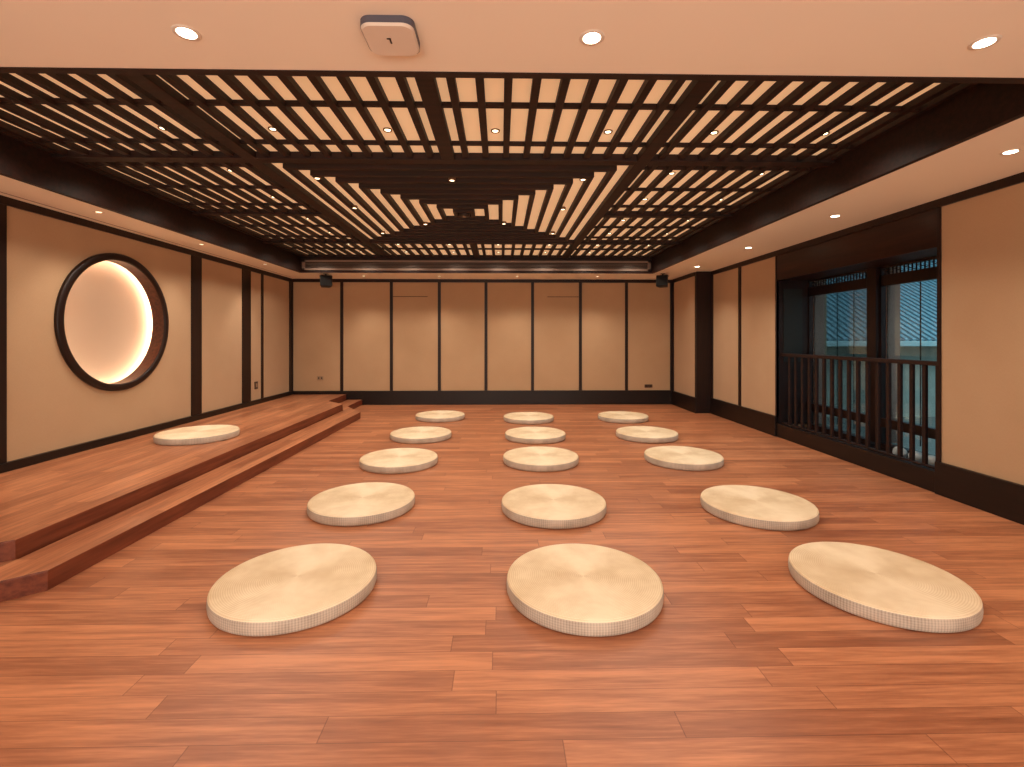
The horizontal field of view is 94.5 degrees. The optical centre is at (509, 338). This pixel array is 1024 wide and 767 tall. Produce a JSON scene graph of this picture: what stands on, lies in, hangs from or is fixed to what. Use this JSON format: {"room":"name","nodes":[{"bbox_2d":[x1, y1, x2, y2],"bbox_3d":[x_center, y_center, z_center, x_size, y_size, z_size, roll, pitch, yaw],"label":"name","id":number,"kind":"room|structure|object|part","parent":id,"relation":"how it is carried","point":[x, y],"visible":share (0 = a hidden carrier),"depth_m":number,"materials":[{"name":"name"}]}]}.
{"room":"meditation room","nodes":[
{"label":"meditation room","id":0,"kind":"room"},
{"bbox_2d":[0,195,291,473],"bbox_3d":[-4.047,-0.134,3.164,0.168,2.767,11.500,0,0,-1],"label":"wall","id":1,"kind":"structure","parent":0,"point":[230,323],"depth_m":4.93,"materials":[{"name":"paint"}]},
{"bbox_3d":[-3.993,-0.035,3.635,0.034,2.170,0.220,0,0,-1],"label":"post","id":2,"kind":"part","parent":1,"relation":"part of","materials":[{"name":"brown wood"}]},
{"bbox_3d":[-4.013,-0.040,4.867,0.001,2.040,2.265,0,0,-1],"label":"fabric panel","id":3,"kind":"part","parent":1,"relation":"part of","materials":[{"name":"beige fabric"}]},
{"bbox_2d":[54,253,168,390],"bbox_3d":[-4.093,-0.165,4.850,0.229,1.660,1.660,0,0,-1],"label":"niche","id":4,"kind":"object","parent":1,"relation":"attached to","point":[111,319],"visible":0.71,"depth_m":4.96,"materials":[{"name":"beige paint"}]},
{"bbox_3d":[-4.203,-0.165,4.848,0.010,1.660,1.660,0,0,-1],"label":"panel","id":5,"kind":"part","parent":4,"relation":"part of","materials":[{"name":"beige paint"}]},
{"bbox_3d":[-3.982,-1.087,3.160,0.038,0.065,11.470,0,0,-1],"label":"rail","id":6,"kind":"part","parent":1,"relation":"part of","materials":[{"name":"brown wood"}]},
{"bbox_2d":[0,391,292,472],"bbox_3d":[-3.974,1.015,3.160,0.054,0.070,11.470,0,0,-1],"label":"baseboard","id":7,"kind":"structure","parent":1,"relation":"attached to","point":[46,456],"depth_m":4.80,"materials":[{"name":"black wood"}]},
{"bbox_3d":[-4.039,-0.035,6.089,0.034,2.170,0.200,0,0,-1],"label":"post","id":8,"kind":"part","parent":1,"relation":"part of","materials":[{"name":"brown wood"}]},
{"bbox_3d":[-4.058,-0.040,6.679,0.020,2.060,1.000,0,0,-1],"label":"fabric panel","id":9,"kind":"part","parent":1,"relation":"part of","materials":[{"name":"beige fabric"}]},
{"bbox_3d":[-4.062,-0.035,7.289,0.034,2.170,0.240,0,0,-1],"label":"post","id":10,"kind":"part","parent":1,"relation":"part of","materials":[{"name":"brown wood"}]},
{"bbox_2d":[254,381,257,388],"bbox_3d":[-4.056,0.750,7.579,0.017,0.120,0.090,0,0,-1],"label":"light switch","id":11,"kind":"object","parent":1,"relation":"attached to","point":[256,382],"visible":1,"depth_m":7.57,"materials":[{"name":"brown plastic"}]},
{"bbox_3d":[-4.075,-0.040,7.574,0.020,2.060,0.350,0,0,-1],"label":"fabric panel","id":12,"kind":"part","parent":1,"relation":"part of","materials":[{"name":"beige fabric"}]},
{"bbox_3d":[-4.072,-0.035,7.774,0.032,2.170,0.070,0,0,-1],"label":"post","id":13,"kind":"part","parent":1,"relation":"part of","materials":[{"name":"brown wood"}]},
{"bbox_3d":[-4.088,-0.040,8.289,0.020,2.060,0.980,0,0,-1],"label":"fabric panel","id":14,"kind":"part","parent":1,"relation":"part of","materials":[{"name":"beige fabric"}]},
{"bbox_3d":[-4.092,-0.035,8.839,0.034,2.170,0.140,0,0,-1],"label":"post","id":15,"kind":"part","parent":1,"relation":"part of","materials":[{"name":"brown wood"}]},
{"bbox_2d":[292,279,671,390],"bbox_3d":[-0.142,-0.134,9.034,8.200,2.767,0.170,0,0,-1],"label":"wall","id":16,"kind":"structure","parent":0,"point":[355,334],"depth_m":8.96,"materials":[{"name":"paint"}]},
{"bbox_3d":[-3.633,-0.037,8.912,0.953,2.085,0.021,0,0,-1],"label":"fabric panel","id":17,"kind":"part","parent":16,"relation":"part of","materials":[{"name":"beige fabric"}]},
{"bbox_2d":[293,391,361,399],"bbox_3d":[-3.430,1.067,8.899,1.320,0.165,0.035,0,0,-1],"label":"trim","id":18,"kind":"structure","parent":16,"relation":"attached to","point":[350,395],"depth_m":8.89,"materials":[{"name":"black wood"}]},
{"bbox_3d":[-2.693,-0.037,8.930,0.929,2.085,0.021,0,0,-1],"label":"fabric panel","id":19,"kind":"part","parent":16,"relation":"part of","materials":[{"name":"beige fabric"}]},
{"bbox_3d":[-1.777,-0.037,8.947,0.902,2.085,0.021,0,0,-1],"label":"fabric panel","id":20,"kind":"part","parent":16,"relation":"part of","materials":[{"name":"beige fabric"}]},
{"bbox_3d":[-0.886,-0.037,8.964,0.881,2.085,0.021,0,0,-1],"label":"fabric panel","id":21,"kind":"part","parent":16,"relation":"part of","materials":[{"name":"beige fabric"}]},
{"bbox_3d":[-0.490,-1.090,8.957,7.200,0.060,0.030,0,0,-1],"label":"rail","id":22,"kind":"part","parent":16,"relation":"part of","materials":[{"name":"brown wood"}]},
{"bbox_3d":[-0.004,-0.037,8.981,0.882,2.085,0.021,0,0,-1],"label":"fabric panel","id":23,"kind":"part","parent":16,"relation":"part of","materials":[{"name":"beige fabric"}]},
{"bbox_2d":[362,390,671,404],"bbox_3d":[0.170,1.117,8.965,5.880,0.265,0.040,0,0,-1],"label":"baseboard","id":24,"kind":"structure","parent":16,"relation":"attached to","point":[481,397],"depth_m":8.95,"materials":[{"name":"black wood"}]},
{"bbox_3d":[0.892,-0.037,8.998,0.911,2.085,0.021,0,0,-1],"label":"fabric panel","id":25,"kind":"part","parent":16,"relation":"part of","materials":[{"name":"beige fabric"}]},
{"bbox_3d":[1.787,-0.037,9.015,0.880,2.085,0.021,0,0,-1],"label":"fabric panel","id":26,"kind":"part","parent":16,"relation":"part of","materials":[{"name":"beige fabric"}]},
{"bbox_3d":[2.668,-0.037,9.032,0.882,2.085,0.021,0,0,-1],"label":"fabric panel","id":27,"kind":"part","parent":16,"relation":"part of","materials":[{"name":"beige fabric"}]},
{"bbox_2d":[0,404,1023,766],"bbox_3d":[-0.306,1.300,3.230,7.550,0.100,11.470,0,0,-1],"label":"floor","id":28,"kind":"structure","parent":0,"point":[122,662],"depth_m":1.93,"materials":[{"name":"brown wood"}]},
{"bbox_2d":[0,394,345,561],"bbox_3d":[-3.270,1.149,3.173,1.359,0.199,11.470,0,0,-1],"label":"platform","id":29,"kind":"object","parent":28,"relation":"on","point":[42,504],"visible":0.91,"depth_m":3.71,"materials":[{"name":"brown wood"}]},
{"bbox_2d":[153,425,239,445],"bbox_3d":[-3.291,1.014,5.001,0.763,0.071,0.763,0,0,-1],"label":"floor cushion","id":30,"kind":"object","parent":29,"relation":"on","point":[192,435],"visible":1,"depth_m":4.82,"materials":[{"name":"fabric"}]},
{"bbox_2d":[0,400,361,601],"bbox_3d":[-2.596,1.200,3.186,0.690,0.099,11.470,0,0,-1],"label":"step","id":31,"kind":"structure","parent":28,"relation":"on","point":[43,569],"depth_m":3.06,"materials":[{"name":"brown wood"}]},
{"bbox_2d":[206,543,376,635],"bbox_3d":[-1.056,1.214,2.353,0.763,0.071,0.763,0,0,-1],"label":"floor cushion","id":32,"kind":"object","parent":28,"relation":"on","point":[301,587],"visible":1,"depth_m":2.22,"materials":[{"name":"wicker"}]},
{"bbox_2d":[307,482,414,525],"bbox_3d":[-1.091,1.214,3.514,0.763,0.071,0.763,0,0,-3],"label":"floor cushion","id":33,"kind":"object","parent":28,"relation":"on","point":[358,504],"visible":1,"depth_m":3.38,"materials":[{"name":"wicker"}]},
{"bbox_2d":[359,448,437,473],"bbox_3d":[-1.103,1.214,4.732,0.763,0.071,0.763,0,0,1],"label":"floor cushion","id":34,"kind":"object","parent":28,"relation":"on","point":[395,460],"visible":1,"depth_m":4.57,"materials":[{"name":"wicker"}]},
{"bbox_2d":[390,426,450,443],"bbox_3d":[-1.117,1.214,5.975,0.763,0.071,0.763,0,0,5],"label":"floor cushion","id":35,"kind":"object","parent":28,"relation":"on","point":[423,434],"visible":1,"depth_m":5.81,"materials":[{"name":"fabric"}]},
{"bbox_2d":[415,410,464,422],"bbox_3d":[-1.083,1.214,7.395,0.763,0.071,0.763,0,0,5],"label":"floor cushion","id":36,"kind":"object","parent":28,"relation":"on","point":[438,416],"visible":1,"depth_m":7.21,"materials":[{"name":"fabric"}]},
{"bbox_2d":[504,412,553,424],"bbox_3d":[0.291,1.214,7.232,0.763,0.071,0.763,0,0,0],"label":"floor cushion","id":37,"kind":"object","parent":28,"relation":"on","point":[526,418],"visible":1,"depth_m":7.06,"materials":[{"name":"fabric"}]},
{"bbox_2d":[505,427,565,443],"bbox_3d":[0.324,1.214,5.955,0.763,0.071,0.763,0,0,0],"label":"floor cushion","id":38,"kind":"object","parent":28,"relation":"on","point":[524,435],"visible":1,"depth_m":5.78,"materials":[{"name":"fabric"}]},
{"bbox_2d":[503,446,578,471],"bbox_3d":[0.317,1.214,4.797,0.763,0.071,0.763,0,0,5],"label":"floor cushion","id":39,"kind":"object","parent":28,"relation":"on","point":[538,458],"visible":1,"depth_m":4.64,"materials":[{"name":"wicker"}]},
{"bbox_2d":[501,484,606,528],"bbox_3d":[0.322,1.214,3.469,0.763,0.071,0.763,0,0,5],"label":"floor cushion","id":40,"kind":"object","parent":28,"relation":"on","point":[548,506],"visible":1,"depth_m":3.32,"materials":[{"name":"wicker"}]},
{"bbox_2d":[506,544,663,636],"bbox_3d":[0.366,1.214,2.351,0.763,0.071,0.763,0,0,1],"label":"floor cushion","id":41,"kind":"object","parent":28,"relation":"on","point":[574,589],"visible":1,"depth_m":2.21,"materials":[{"name":"wicker"}]},
{"bbox_2d":[598,411,648,423],"bbox_3d":[1.754,1.214,7.310,0.763,0.071,0.763,0,0,-6],"label":"floor cushion","id":42,"kind":"object","parent":28,"relation":"on","point":[625,417],"visible":1,"depth_m":7.15,"materials":[{"name":"fabric"}]},
{"bbox_2d":[616,426,677,442],"bbox_3d":[1.739,1.214,6.003,0.763,0.071,0.763,0,0,5],"label":"floor cushion","id":43,"kind":"object","parent":28,"relation":"on","point":[641,434],"visible":1,"depth_m":5.81,"materials":[{"name":"fabric"}]},
{"bbox_2d":[644,446,723,470],"bbox_3d":[1.771,1.214,4.829,0.763,0.071,0.763,0,0,-1],"label":"floor cushion","id":44,"kind":"object","parent":28,"relation":"on","point":[685,458],"visible":1,"depth_m":4.68,"materials":[{"name":"wicker"}]},
{"bbox_2d":[700,485,818,530],"bbox_3d":[1.799,1.214,3.441,0.763,0.071,0.763,0,0,-2],"label":"floor cushion","id":45,"kind":"object","parent":28,"relation":"on","point":[750,506],"visible":1,"depth_m":3.30,"materials":[{"name":"wicker"}]},
{"bbox_2d":[788,542,983,632],"bbox_3d":[1.842,1.214,2.376,0.763,0.071,0.763,0,0,4],"label":"floor cushion","id":46,"kind":"object","parent":28,"relation":"on","point":[883,586],"visible":1,"depth_m":2.25,"materials":[{"name":"wicker"}]},
{"bbox_2d":[0,0,1023,279],"bbox_3d":[-0.007,-1.292,3.285,8.250,0.349,11.570,0,0,-1],"label":"ceiling","id":47,"kind":"structure","parent":0,"point":[901,38],"depth_m":1.91,"materials":[{"name":"paint"}]},
{"bbox_2d":[171,24,201,40],"bbox_3d":[-1.183,-1.118,1.733,0.094,0.004,0.094,0,0,-1],"label":"recessed light","id":48,"kind":"object","parent":47,"relation":"in","point":[182,31],"visible":1,"depth_m":1.73,"materials":[{"name":"white plastic"}]},
{"bbox_2d":[268,126,276,131],"bbox_3d":[-1.596,-1.422,3.190,0.062,0.030,0.062,0,0,-1],"label":"recessed light","id":49,"kind":"object","parent":47,"relation":"in","point":[270,128],"visible":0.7,"depth_m":3.19,"materials":[{"name":"metal"}]},
{"bbox_2d":[320,273,331,287],"bbox_3d":[-3.179,-1.003,8.187,0.206,0.237,0.173,0,0,-29],"label":"speaker","id":50,"kind":"object","parent":47,"relation":"attached to","point":[325,280],"visible":1,"depth_m":8.12},
{"bbox_2d":[321,275,331,285],"bbox_3d":[-3.144,-0.998,8.123,0.176,0.169,0.027,0,0,-29],"label":"grille","id":51,"kind":"object","parent":50,"relation":"attached to","point":[326,280],"depth_m":8.12,"materials":[{"name":"black"}]},
{"bbox_2d":[383,127,391,132],"bbox_3d":[-0.826,-1.422,3.205,0.062,0.030,0.062,0,0,-1],"label":"recessed light","id":52,"kind":"object","parent":47,"relation":"in","point":[386,129],"visible":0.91,"depth_m":3.20,"materials":[{"name":"metal"}]},
{"bbox_2d":[360,15,419,55],"bbox_3d":[-0.433,-1.103,1.732,0.190,0.035,0.190,0,0,-1],"label":"ceiling device","id":53,"kind":"object","parent":47,"relation":"attached to","point":[385,35],"visible":1,"depth_m":1.70,"materials":[{"name":"white plastic"}]},
{"bbox_2d":[0,73,977,258],"bbox_3d":[-0.486,-1.389,5.037,5.960,0.055,6.030,0,0,-1],"label":"grid","id":54,"kind":"structure","parent":47,"relation":"attached to","point":[483,179],"depth_m":3.58,"materials":[{"name":"brown wood"}]},
{"bbox_3d":[-2.696,-1.397,2.784,1.385,0.041,1.550,0,0,-1],"label":"slat panel","id":55,"kind":"part","parent":54,"relation":"part of","materials":[{"name":"brown wood"}]},
{"bbox_3d":[-2.727,-1.397,4.414,1.385,0.041,1.510,0,0,-1],"label":"slat panel","id":56,"kind":"part","parent":54,"relation":"part of","materials":[{"name":"brown wood"}]},
{"bbox_3d":[-2.757,-1.397,5.989,1.385,0.041,1.440,0,0,-1],"label":"slat panel","id":57,"kind":"part","parent":54,"relation":"part of","materials":[{"name":"brown wood"}]},
{"bbox_3d":[-1.204,-1.397,2.813,1.400,0.041,1.550,0,0,-1],"label":"slat panel","id":58,"kind":"part","parent":54,"relation":"part of","materials":[{"name":"brown wood"}]},
{"bbox_3d":[-2.783,-1.397,7.391,1.385,0.041,1.165,0,0,-1],"label":"slat panel","id":59,"kind":"part","parent":54,"relation":"part of","materials":[{"name":"brown wood"}]},
{"bbox_3d":[-1.291,-1.397,7.419,1.400,0.041,1.165,0,0,-1],"label":"slat panel","id":60,"kind":"part","parent":54,"relation":"part of","materials":[{"name":"brown wood"}]},
{"bbox_3d":[-0.499,-1.393,5.226,2.694,0.049,2.815,0,0,-1],"label":"square pattern panel","id":61,"kind":"part","parent":54,"relation":"part of","materials":[{"name":"brown wood"}]},
{"bbox_2d":[459,213,469,217],"bbox_3d":[-0.499,-1.361,5.226,0.124,0.039,0.124,0,0,-1],"label":"smoke detector","id":62,"kind":"object","parent":54,"relation":"attached to","point":[462,215],"visible":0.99,"depth_m":5.19,"materials":[{"name":"plastic"}]},
{"bbox_3d":[0.209,-1.397,7.448,1.400,0.041,1.165,0,0,-1],"label":"slat panel","id":63,"kind":"part","parent":54,"relation":"part of","materials":[{"name":"brown wood"}]},
{"bbox_3d":[0.296,-1.397,2.841,1.400,0.041,1.550,0,0,-1],"label":"slat panel","id":64,"kind":"part","parent":54,"relation":"part of","materials":[{"name":"brown wood"}]},
{"bbox_3d":[1.711,-1.397,7.476,1.405,0.041,1.165,0,0,-1],"label":"slat panel","id":65,"kind":"part","parent":54,"relation":"part of","materials":[{"name":"brown wood"}]},
{"bbox_3d":[1.737,-1.397,6.074,1.405,0.041,1.440,0,0,-1],"label":"slat panel","id":66,"kind":"part","parent":54,"relation":"part of","materials":[{"name":"brown wood"}]},
{"bbox_3d":[1.767,-1.397,4.499,1.405,0.041,1.510,0,0,-1],"label":"slat panel","id":67,"kind":"part","parent":54,"relation":"part of","materials":[{"name":"brown wood"}]},
{"bbox_3d":[1.798,-1.397,2.870,1.405,0.041,1.550,0,0,-1],"label":"slat panel","id":68,"kind":"part","parent":54,"relation":"part of","materials":[{"name":"brown wood"}]},
{"bbox_2d":[491,128,499,133],"bbox_3d":[-0.096,-1.422,3.219,0.062,0.030,0.062,0,0,-1],"label":"recessed light","id":69,"kind":"object","parent":47,"relation":"in","point":[494,130],"visible":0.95,"depth_m":3.21,"materials":[{"name":"metal"}]},
{"bbox_2d":[0,67,1023,273],"bbox_3d":[-0.486,-1.266,5.037,6.040,0.301,6.110,0,0,-1],"label":"trim","id":70,"kind":"structure","parent":47,"relation":"attached to","point":[992,103],"depth_m":3.45,"materials":[{"name":"brown wood"}]},
{"bbox_2d":[302,260,650,270],"bbox_3d":[-0.543,-1.240,8.041,5.920,0.170,0.020,0,0,-1],"label":"grille","id":71,"kind":"object","parent":70,"relation":"attached to","point":[304,267],"visible":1,"depth_m":8.03,"materials":[{"name":"metal"}]},
{"bbox_2d":[579,29,604,45],"bbox_3d":[0.307,-1.118,1.761,0.094,0.004,0.094,0,0,-1],"label":"recessed light","id":72,"kind":"object","parent":47,"relation":"in","point":[593,37],"visible":1,"depth_m":1.75,"materials":[{"name":"beige"}]},
{"bbox_2d":[603,129,612,133],"bbox_3d":[0.674,-1.422,3.233,0.062,0.030,0.062,0,0,-1],"label":"recessed light","id":73,"kind":"object","parent":47,"relation":"in","point":[608,131],"visible":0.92,"depth_m":3.22,"materials":[{"name":"metal"}]},
{"bbox_2d":[656,273,667,287],"bbox_3d":[2.649,-1.003,8.178,0.200,0.237,0.173,0,0,31],"label":"speaker","id":74,"kind":"object","parent":47,"relation":"attached to","point":[661,280],"visible":1,"depth_m":8.12},
{"bbox_2d":[656,275,666,285],"bbox_3d":[2.611,-0.998,8.115,0.176,0.169,0.027,0,0,31],"label":"grille","id":75,"kind":"object","parent":74,"relation":"attached to","point":[661,280],"depth_m":8.11,"materials":[{"name":"black"}]},
{"bbox_2d":[710,130,718,134],"bbox_3d":[1.404,-1.422,3.247,0.062,0.030,0.062,0,0,-1],"label":"recessed light","id":76,"kind":"object","parent":47,"relation":"in","point":[714,132],"visible":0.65,"depth_m":3.24,"materials":[{"name":"metal"}]},
{"bbox_2d":[967,34,1001,49],"bbox_3d":[1.796,-1.118,1.789,0.094,0.004,0.094,0,0,-1],"label":"recessed light","id":77,"kind":"object","parent":47,"relation":"in","point":[984,42],"visible":1,"depth_m":1.78,"materials":[{"name":"beige"}]},
{"bbox_2d":[1000,149,1021,154],"bbox_3d":[3.007,-1.118,2.838,0.094,0.004,0.094,0,0,-1],"label":"recessed light","id":78,"kind":"object","parent":47,"relation":"in","point":[1013,151],"visible":1,"depth_m":2.84,"materials":[{"name":"beige"}]},
{"bbox_2d":[672,172,1023,484],"bbox_3d":[3.659,-0.134,3.325,0.916,2.767,11.530,0,0,-1],"label":"wall","id":79,"kind":"structure","parent":0,"point":[725,327],"depth_m":3.69,"materials":[{"name":"paint"}]},
{"bbox_3d":[3.121,-1.087,8.486,0.036,0.065,1.050,0,0,-1],"label":"rail","id":80,"kind":"part","parent":79,"relation":"part of","materials":[{"name":"brown wood"}]},
{"bbox_3d":[3.130,-0.037,8.451,0.020,2.065,0.980,0,0,-1],"label":"fabric panel","id":81,"kind":"part","parent":79,"relation":"part of","materials":[{"name":"beige fabric"}]},
{"bbox_3d":[3.399,-0.037,7.438,0.020,2.065,0.875,0,0,-1],"label":"fabric panel","id":82,"kind":"part","parent":79,"relation":"part of","materials":[{"name":"beige fabric"}]},
{"bbox_3d":[3.417,-0.037,6.489,0.020,2.065,0.905,0,0,-1],"label":"fabric panel","id":83,"kind":"part","parent":79,"relation":"part of","materials":[{"name":"beige fabric"}]},
{"bbox_2d":[783,289,801,361],"bbox_3d":[3.616,-0.165,6.036,0.240,0.930,0.008,0,0,-1],"label":"trim","id":84,"kind":"structure","parent":79,"relation":"attached to","point":[792,298],"depth_m":6.03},
{"bbox_2d":[807,270,874,443],"bbox_3d":[3.910,0.190,5.548,0.210,1.860,1.035,0,0,-1],"label":"window","id":85,"kind":"structure","parent":79,"relation":"in","point":[837,321],"depth_m":5.57,"materials":[{"name":"clear glass"}]},
{"bbox_3d":[3.857,-0.685,5.537,0.004,0.070,0.975,0,0,-1],"label":"transom pane","id":86,"kind":"part","parent":85,"relation":"part of","materials":[{"name":"clear glass"}]},
{"bbox_3d":[3.884,0.270,5.537,0.006,1.620,0.975,0,0,-1],"label":"pane","id":87,"kind":"part","parent":85,"relation":"part of","materials":[{"name":"clear glass"}]},
{"bbox_2d":[671,391,1023,524],"bbox_3d":[3.333,1.120,3.284,0.290,0.260,11.440,0,0,-1],"label":"baseboard","id":88,"kind":"structure","parent":79,"relation":"attached to","point":[1002,498],"depth_m":3.61,"materials":[{"name":"black wood"}]},
{"bbox_2d":[776,423,934,492],"bbox_3d":[3.454,1.165,4.926,0.057,0.170,2.220,0,0,-1],"label":"trim","id":89,"kind":"structure","parent":79,"relation":"attached to","point":[923,477],"depth_m":4.57,"materials":[{"name":"black wood"}]},
{"bbox_2d":[781,353,936,468],"bbox_3d":[3.510,0.634,4.928,0.055,0.892,2.220,0,0,-1],"label":"railing","id":90,"kind":"object","parent":89,"relation":"on","point":[900,362],"visible":0.89,"depth_m":4.62,"materials":[{"name":"brown wood"}]},
{"bbox_3d":[3.507,1.071,4.928,0.040,0.018,2.220,0,0,-1],"label":"rail","id":91,"kind":"part","parent":90,"relation":"part of","materials":[{"name":"brown wood"}]},
{"bbox_3d":[3.510,0.206,4.928,0.055,0.037,2.220,0,0,-1],"label":"rail","id":92,"kind":"part","parent":90,"relation":"part of","materials":[{"name":"brown wood"}]},
{"bbox_2d":[777,208,936,280],"bbox_3d":[3.684,-0.897,4.931,0.505,0.315,2.220,0,0,-1],"label":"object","id":93,"kind":"structure","parent":79,"relation":"attached to","point":[914,237],"depth_m":4.61,"materials":[{"name":"brown wood"}]},
{"bbox_2d":[777,250,941,460],"bbox_3d":[3.684,0.170,4.931,0.505,1.840,2.280,0,0,-1],"label":"trim","id":94,"kind":"structure","parent":79,"relation":"attached to","point":[783,366],"depth_m":6.04,"materials":[{"name":"brown wood"}]},
{"bbox_2d":[792,426,934,469],"bbox_3d":[3.709,1.185,4.931,0.455,0.130,2.220,0,0,-1],"label":"trim","id":95,"kind":"structure","parent":79,"relation":"attached to","point":[828,433],"depth_m":5.09,"materials":[{"name":"black wood"}]},
{"bbox_2d":[892,446,907,456],"bbox_3d":[3.656,1.068,4.430,0.099,0.114,0.120,0,0,-1],"label":"stone","id":96,"kind":"object","parent":95,"relation":"on","point":[905,453],"visible":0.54,"depth_m":4.39,"materials":[{"name":"grey stone"}]},
{"bbox_2d":[908,451,921,461],"bbox_3d":[3.659,1.068,4.259,0.107,0.105,0.114,0,0,-44],"label":"stone","id":97,"kind":"object","parent":95,"relation":"on","point":[918,455],"visible":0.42,"depth_m":4.22,"materials":[{"name":"grey stone"}]},
{"bbox_2d":[928,455,934,465],"bbox_3d":[3.663,1.068,4.108,0.104,0.108,0.123,0,0,-1],"label":"stone","id":98,"kind":"object","parent":95,"relation":"on","point":[931,459],"visible":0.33,"depth_m":4.08,"materials":[{"name":"grey stone"}]},
{"bbox_3d":[3.481,-1.087,2.737,0.036,0.065,10.340,0,0,-1],"label":"rail","id":99,"kind":"part","parent":79,"relation":"part of","materials":[{"name":"beige paint"}]},
{"bbox_2d":[867,267,879,441],"bbox_3d":[3.846,0.170,4.966,0.100,1.820,0.125,0,0,-1],"label":"trim","id":100,"kind":"structure","parent":79,"relation":"attached to","point":[873,274],"depth_m":4.93,"materials":[{"name":"brown wood"}]},
{"bbox_2d":[880,256,936,455],"bbox_3d":[3.933,0.190,4.375,0.210,1.860,1.100,0,0,-1],"label":"window","id":101,"kind":"structure","parent":79,"relation":"in","point":[891,276],"depth_m":4.88,"materials":[{"name":"brown wood"}]},
{"bbox_3d":[3.487,-0.037,2.802,0.020,2.065,1.990,0,0,-1],"label":"fabric panel","id":102,"kind":"part","parent":79,"relation":"part of","materials":[{"name":"beige fabric"}]},
{"label":"outside","id":103,"kind":"structure","parent":0,"visible":0},
{"bbox_2d":[903,417,934,455],"bbox_3d":[14.277,1.600,15.274,20.870,0.100,50.000,0,0,-1],"label":"ground","id":104,"kind":"structure","parent":103,"point":[931,420],"depth_m":7.26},
{"bbox_2d":[832,260,936,416],"bbox_3d":[11.193,-1.183,12.665,11.136,5.467,7.140,0,0,-1],"label":"building","id":105,"kind":"structure","parent":104,"relation":"on","point":[909,292],"depth_m":9.37,"materials":[{"name":"tile"}]}
]}

